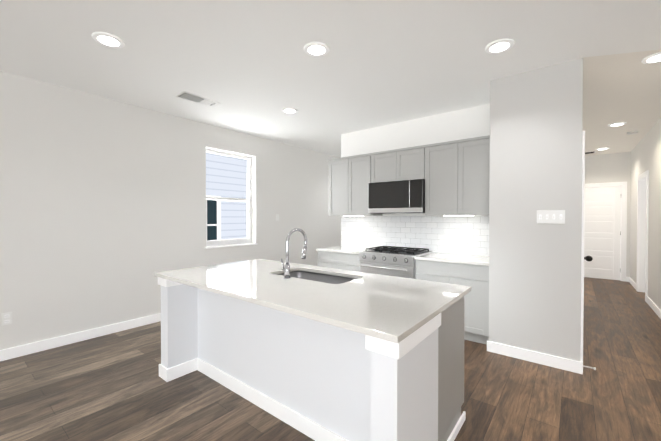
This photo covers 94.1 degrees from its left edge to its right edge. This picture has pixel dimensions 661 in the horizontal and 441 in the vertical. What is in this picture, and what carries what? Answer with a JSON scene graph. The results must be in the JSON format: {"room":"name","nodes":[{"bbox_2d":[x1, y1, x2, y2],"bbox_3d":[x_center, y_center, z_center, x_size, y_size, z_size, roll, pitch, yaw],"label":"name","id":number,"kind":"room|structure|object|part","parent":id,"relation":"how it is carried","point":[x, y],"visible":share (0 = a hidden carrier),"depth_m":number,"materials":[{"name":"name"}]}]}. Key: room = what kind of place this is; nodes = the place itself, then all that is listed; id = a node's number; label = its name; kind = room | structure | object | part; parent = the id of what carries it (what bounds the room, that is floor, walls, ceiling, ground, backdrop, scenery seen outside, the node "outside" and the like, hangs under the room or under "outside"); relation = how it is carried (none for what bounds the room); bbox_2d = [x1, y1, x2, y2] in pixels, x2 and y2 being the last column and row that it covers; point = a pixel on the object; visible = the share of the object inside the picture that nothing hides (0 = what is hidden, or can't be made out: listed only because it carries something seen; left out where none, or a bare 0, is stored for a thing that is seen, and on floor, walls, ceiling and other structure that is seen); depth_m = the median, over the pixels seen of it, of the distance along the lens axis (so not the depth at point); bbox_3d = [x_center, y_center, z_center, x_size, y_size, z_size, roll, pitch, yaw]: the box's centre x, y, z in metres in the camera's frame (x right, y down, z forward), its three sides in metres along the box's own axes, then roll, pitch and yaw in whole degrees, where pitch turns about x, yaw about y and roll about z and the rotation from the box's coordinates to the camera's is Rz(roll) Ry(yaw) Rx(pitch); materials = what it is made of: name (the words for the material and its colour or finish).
{"room":"kitchen","nodes":[
{"label":"kitchen","id":0,"kind":"room"},
{"bbox_2d":[0,71,340,349],"bbox_3d":[-2.334,-0.051,4.059,0.200,2.740,11.200,0,1,38],"label":"wall","id":1,"kind":"structure","parent":0,"point":[102,210],"depth_m":3.61,"materials":[{"name":"paint"}]},
{"bbox_2d":[1,312,11,325],"bbox_3d":[-3.095,0.939,2.941,0.008,0.115,0.070,0,1,38],"label":"outlet","id":2,"kind":"object","parent":1,"relation":"attached to","point":[7,318],"visible":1,"depth_m":2.94,"materials":[{"name":"white plastic"}]},
{"bbox_2d":[0,313,160,360],"bbox_3d":[-2.249,1.268,4.006,0.015,0.105,11.200,0,1,38],"label":"baseboard","id":3,"kind":"structure","parent":1,"relation":"attached to","point":[5,354],"depth_m":3.33,"materials":[{"name":"white wood"}]},
{"bbox_2d":[206,149,251,245],"bbox_3d":[-1.662,-0.350,4.969,0.099,1.480,0.905,0,1,38],"label":"window","id":4,"kind":"structure","parent":1,"relation":"in","point":[248,200],"depth_m":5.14,"materials":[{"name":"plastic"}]},
{"bbox_2d":[205,243,257,248],"bbox_3d":[-1.589,0.402,4.918,0.137,0.022,0.945,0,1,38],"label":"window sill","id":5,"kind":"structure","parent":1,"relation":"attached to","point":[221,246],"depth_m":4.82,"materials":[{"name":"white wood"}]},
{"bbox_2d":[0,277,660,440],"bbox_3d":[1.501,1.363,2.312,9.000,0.050,13.800,0,1,38],"label":"floor","id":6,"kind":"structure","parent":0,"point":[112,387],"depth_m":2.36,"materials":[{"name":"brown wood"}]},
{"bbox_2d":[156,276,470,440],"bbox_3d":[-0.252,0.908,2.375,2.234,0.860,1.120,0,1,38],"label":"kitchen island","id":7,"kind":"object","parent":6,"relation":"on","point":[316,353],"depth_m":1.90,"materials":[{"name":"paint"}]},
{"bbox_3d":[-0.438,0.910,2.140,2.202,0.860,0.489,0,1,38],"label":"knee panel","id":8,"kind":"part","parent":7,"relation":"part of","materials":[{"name":"paint"}]},
{"bbox_2d":[154,260,469,343],"bbox_3d":[-0.272,0.463,2.361,2.260,0.030,1.120,0,1,38],"label":"island countertop","id":9,"kind":"structure","parent":7,"relation":"on","point":[386,308],"depth_m":1.90,"materials":[{"name":"white stone"}]},
{"bbox_2d":[278,228,306,279],"bbox_3d":[-0.285,0.253,2.454,0.090,0.388,0.252,0,1,38],"label":"faucet","id":10,"kind":"object","parent":9,"relation":"on","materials":[{"name":"silver metal"}]},
{"bbox_2d":[278,268,357,283],"bbox_3d":[-0.127,0.575,2.535,0.765,0.222,0.404,0,1,38],"label":"sink","id":11,"kind":"object","parent":9,"relation":"in","point":[329,277],"depth_m":2.73,"materials":[{"name":"silver metal"}]},
{"bbox_3d":[-0.276,1.285,2.348,2.232,0.105,1.039,0,1,38],"label":"skirting","id":12,"kind":"part","parent":7,"relation":"part of","materials":[{"name":"white wood"}]},
{"bbox_2d":[318,251,360,271],"bbox_3d":[0.293,0.883,4.654,0.780,0.860,0.617,0,1,38],"label":"base cabinet","id":13,"kind":"object","parent":6,"relation":"on","point":[343,261],"visible":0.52,"depth_m":4.39,"materials":[{"name":"grey wood"}]},
{"bbox_2d":[316,246,374,253],"bbox_3d":[0.288,0.438,4.643,0.781,0.030,0.633,0,1,38],"label":"countertop","id":14,"kind":"structure","parent":13,"relation":"on","point":[348,249],"depth_m":4.50,"materials":[{"name":"white stone"}]},
{"bbox_2d":[359,246,431,278],"bbox_3d":[0.866,0.850,4.129,0.766,0.938,0.691,0,1,38],"label":"gas range","id":15,"kind":"object","parent":6,"relation":"on","point":[392,261],"visible":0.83,"depth_m":3.91,"materials":[{"name":"silver metal"}]},
{"bbox_2d":[415,259,488,344],"bbox_3d":[1.523,0.893,3.680,0.818,0.860,0.617,0,1,38],"label":"base cabinet","id":16,"kind":"object","parent":6,"relation":"on","point":[476,315],"visible":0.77,"depth_m":3.32,"materials":[{"name":"grey wood"}]},
{"bbox_2d":[414,252,488,265],"bbox_3d":[1.518,0.449,3.669,0.819,0.030,0.633,0,1,38],"label":"countertop","id":17,"kind":"structure","parent":16,"relation":"on","point":[461,258],"depth_m":3.56,"materials":[{"name":"white stone"}]},
{"bbox_2d":[0,0,660,157],"bbox_3d":[1.501,-1.427,2.283,9.000,0.050,13.800,0,1,38],"label":"ceiling","id":18,"kind":"structure","parent":0,"point":[253,67],"depth_m":2.64,"materials":[{"name":"paint"}]},
{"bbox_2d":[92,32,124,47],"bbox_3d":[-1.721,-1.396,2.386,0.210,0.012,0.210,0,1,38],"label":"recessed light","id":19,"kind":"object","parent":18,"relation":"in","point":[108,39],"visible":0.94,"depth_m":2.37,"materials":[{"name":"white plastic"}]},
{"bbox_2d":[175,91,220,107],"bbox_3d":[-1.538,-1.411,3.600,0.210,0.008,0.450,0,1,38],"label":"ceiling vent","id":20,"kind":"object","parent":18,"relation":"in","point":[185,95],"visible":1,"depth_m":3.58,"materials":[{"name":"white plastic"}]},
{"bbox_2d":[282,108,297,113],"bbox_3d":[-0.523,-1.412,3.963,0.210,0.012,0.210,0,1,38],"label":"recessed light","id":21,"kind":"object","parent":18,"relation":"in","point":[289,110],"visible":0.96,"depth_m":3.93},
{"bbox_2d":[304,42,328,56],"bbox_3d":[-0.113,-1.397,2.516,0.210,0.012,0.210,0,1,38],"label":"recessed light","id":22,"kind":"object","parent":18,"relation":"in","point":[317,49],"visible":0.92,"depth_m":2.50,"materials":[{"name":"white plastic"}]},
{"bbox_2d":[485,38,514,53],"bbox_3d":[1.358,-1.397,2.473,0.210,0.012,0.210,0,1,38],"label":"recessed light","id":23,"kind":"object","parent":18,"relation":"in","point":[499,46],"visible":0.98,"depth_m":2.46,"materials":[{"name":"white plastic"}]},
{"bbox_2d":[608,122,626,126],"bbox_3d":[4.236,-1.418,4.543,0.210,0.012,0.210,0,1,38],"label":"recessed light","id":24,"kind":"object","parent":18,"relation":"in","point":[616,124],"visible":1,"depth_m":4.52,"materials":[{"name":"white plastic"}]},
{"bbox_2d":[627,131,637,134],"bbox_3d":[4.871,-1.412,4.959,0.136,0.036,0.136,0,1,38],"label":"smoke detector","id":25,"kind":"object","parent":18,"relation":"attached to","point":[632,132],"visible":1,"depth_m":4.93,"materials":[{"name":"white plastic"}]},
{"bbox_2d":[641,52,660,63],"bbox_3d":[2.819,-1.399,2.642,0.210,0.012,0.210,0,1,38],"label":"recessed light","id":26,"kind":"object","parent":18,"relation":"in","point":[654,58],"visible":0.92,"depth_m":2.66,"materials":[{"name":"white plastic"}]},
{"bbox_2d":[341,104,489,255],"bbox_3d":[1.145,-0.054,4.441,2.372,2.740,0.120,0,1,38],"label":"wall","id":27,"kind":"structure","parent":0,"point":[471,122],"depth_m":4.28,"materials":[{"name":"paint"}]},
{"bbox_2d":[328,156,351,214],"bbox_3d":[0.246,-0.518,4.849,0.445,0.888,0.347,0,1,38],"label":"upper cabinet","id":28,"kind":"object","parent":27,"relation":"attached to","point":[340,169],"depth_m":4.71,"materials":[{"name":"grey wood"}]},
{"bbox_2d":[352,153,382,214],"bbox_3d":[0.505,-0.516,4.644,0.444,0.888,0.347,0,1,38],"label":"upper cabinet","id":29,"kind":"object","parent":27,"relation":"attached to","point":[361,164],"depth_m":4.48,"materials":[{"name":"grey wood"}]},
{"bbox_2d":[372,149,399,182],"bbox_3d":[0.855,-0.745,4.363,0.451,0.424,0.347,0,1,38],"label":"upper cabinet","id":30,"kind":"object","parent":27,"relation":"attached to","point":[385,164],"depth_m":4.22,"materials":[{"name":"grey wood"}]},
{"bbox_2d":[368,179,424,213],"bbox_3d":[0.964,-0.312,4.235,0.779,0.431,0.417,0,1,38],"label":"microwave","id":31,"kind":"object","parent":30,"relation":"attached to","point":[397,196],"visible":1,"depth_m":4.04,"materials":[{"name":"black glass"}]},
{"bbox_2d":[400,145,423,179],"bbox_3d":[1.119,-0.743,4.154,0.450,0.424,0.347,0,1,38],"label":"upper cabinet","id":32,"kind":"object","parent":27,"relation":"attached to","point":[411,158],"depth_m":3.99,"materials":[{"name":"grey wood"}]},
{"bbox_2d":[341,215,488,255],"bbox_3d":[1.105,0.178,4.392,2.368,0.493,0.008,0,1,38],"label":"tile backsplash","id":33,"kind":"structure","parent":27,"relation":"attached to","point":[443,234],"depth_m":4.26,"materials":[{"name":"white tile"}]},
{"bbox_2d":[424,139,463,214],"bbox_3d":[1.476,-0.508,3.874,0.460,0.888,0.347,0,1,38],"label":"upper cabinet","id":34,"kind":"object","parent":27,"relation":"attached to","point":[455,174],"depth_m":3.73,"materials":[{"name":"grey wood"}]},
{"bbox_2d":[464,135,489,214],"bbox_3d":[1.747,-0.505,3.660,0.460,0.888,0.347,0,1,38],"label":"upper cabinet","id":35,"kind":"object","parent":27,"relation":"attached to","point":[477,149],"depth_m":3.51,"materials":[{"name":"grey wood"}]},
{"bbox_2d":[344,215,473,216],"bbox_3d":[0.948,-0.060,4.199,1.870,0.011,0.035,0,1,38],"label":"light strips","id":36,"kind":"object","parent":35,"relation":"attached to","point":[445,215],"visible":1,"depth_m":3.77,"materials":[{"name":"white plastic"}]},
{"bbox_2d":[489,58,582,361],"bbox_3d":[2.248,-0.043,3.339,0.726,2.740,1.139,0,1,38],"label":"wall","id":37,"kind":"structure","parent":0,"point":[536,122],"depth_m":2.87,"materials":[{"name":"paint"}]},
{"bbox_2d":[487,341,582,373],"bbox_3d":[1.893,1.279,2.904,0.756,0.105,0.024,0,1,38],"label":"baseboard","id":38,"kind":"structure","parent":37,"relation":"attached to","point":[570,365],"depth_m":2.86,"materials":[{"name":"white wood"}]},
{"bbox_2d":[537,210,564,223],"bbox_3d":[2.003,-0.032,2.797,0.200,0.120,0.013,0,1,38],"label":"light switch","id":39,"kind":"object","parent":37,"relation":"attached to","point":[551,216],"visible":1,"depth_m":2.79,"materials":[{"name":"white plastic"}]},
{"bbox_2d":[581,131,584,360],"bbox_3d":[2.472,0.273,3.025,0.018,2.115,0.880,0,1,38],"label":"door frame","id":40,"kind":"structure","parent":37,"relation":"attached to","point":[582,247],"depth_m":2.68,"materials":[{"name":"white wood"}]},
{"bbox_2d":[584,256,592,260],"bbox_3d":[2.497,0.310,3.006,0.082,2.020,0.710,0,1,38],"label":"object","id":41,"kind":"structure","parent":37,"relation":"in","point":[588,258],"depth_m":2.76,"materials":[{"name":"black metal"}]},
{"bbox_2d":[585,152,630,276],"bbox_3d":[5.782,-0.081,6.979,1.744,2.740,0.140,0,1,38],"label":"wall","id":42,"kind":"structure","parent":0,"point":[608,168],"depth_m":6.62,"materials":[{"name":"paint"}]},
{"bbox_2d":[584,186,620,279],"bbox_3d":[5.904,0.273,6.808,0.786,2.019,0.130,0,1,38],"label":"entry door","id":43,"kind":"structure","parent":42,"relation":"in","point":[602,223],"depth_m":6.77,"materials":[{"name":"white wood"}]},
{"bbox_2d":[585,182,626,281],"bbox_3d":[5.931,0.233,6.852,0.950,2.115,0.158,0,1,38],"label":"door frame","id":44,"kind":"structure","parent":42,"relation":"attached to","point":[623,185],"depth_m":6.53,"materials":[{"name":"white wood"}]},
{"bbox_2d":[630,118,660,309],"bbox_3d":[4.644,-0.053,4.252,0.140,2.740,5.547,0,1,38],"label":"wall","id":45,"kind":"structure","parent":0,"point":[646,153],"depth_m":4.73,"materials":[{"name":"paint"}]},
{"bbox_2d":[628,277,635,288],"bbox_3d":[5.991,1.246,6.095,0.020,0.105,1.008,0,1,38],"label":"baseboard","id":46,"kind":"structure","parent":45,"relation":"attached to","point":[630,280],"depth_m":6.10,"materials":[{"name":"white wood"}]},
{"bbox_2d":[636,170,648,300],"bbox_3d":[5.426,0.249,5.257,0.158,2.115,0.980,0,1,38],"label":"door","id":47,"kind":"structure","parent":45,"relation":"attached to","point":[642,227],"depth_m":5.58,"materials":[{"name":"white wood"}]},
{"bbox_2d":[646,296,660,318],"bbox_3d":[3.963,1.273,3.532,0.015,0.105,3.549,0,1,38],"label":"baseboard","id":48,"kind":"structure","parent":45,"relation":"attached to","point":[648,300],"depth_m":4.48,"materials":[{"name":"white wood"}]}
]}

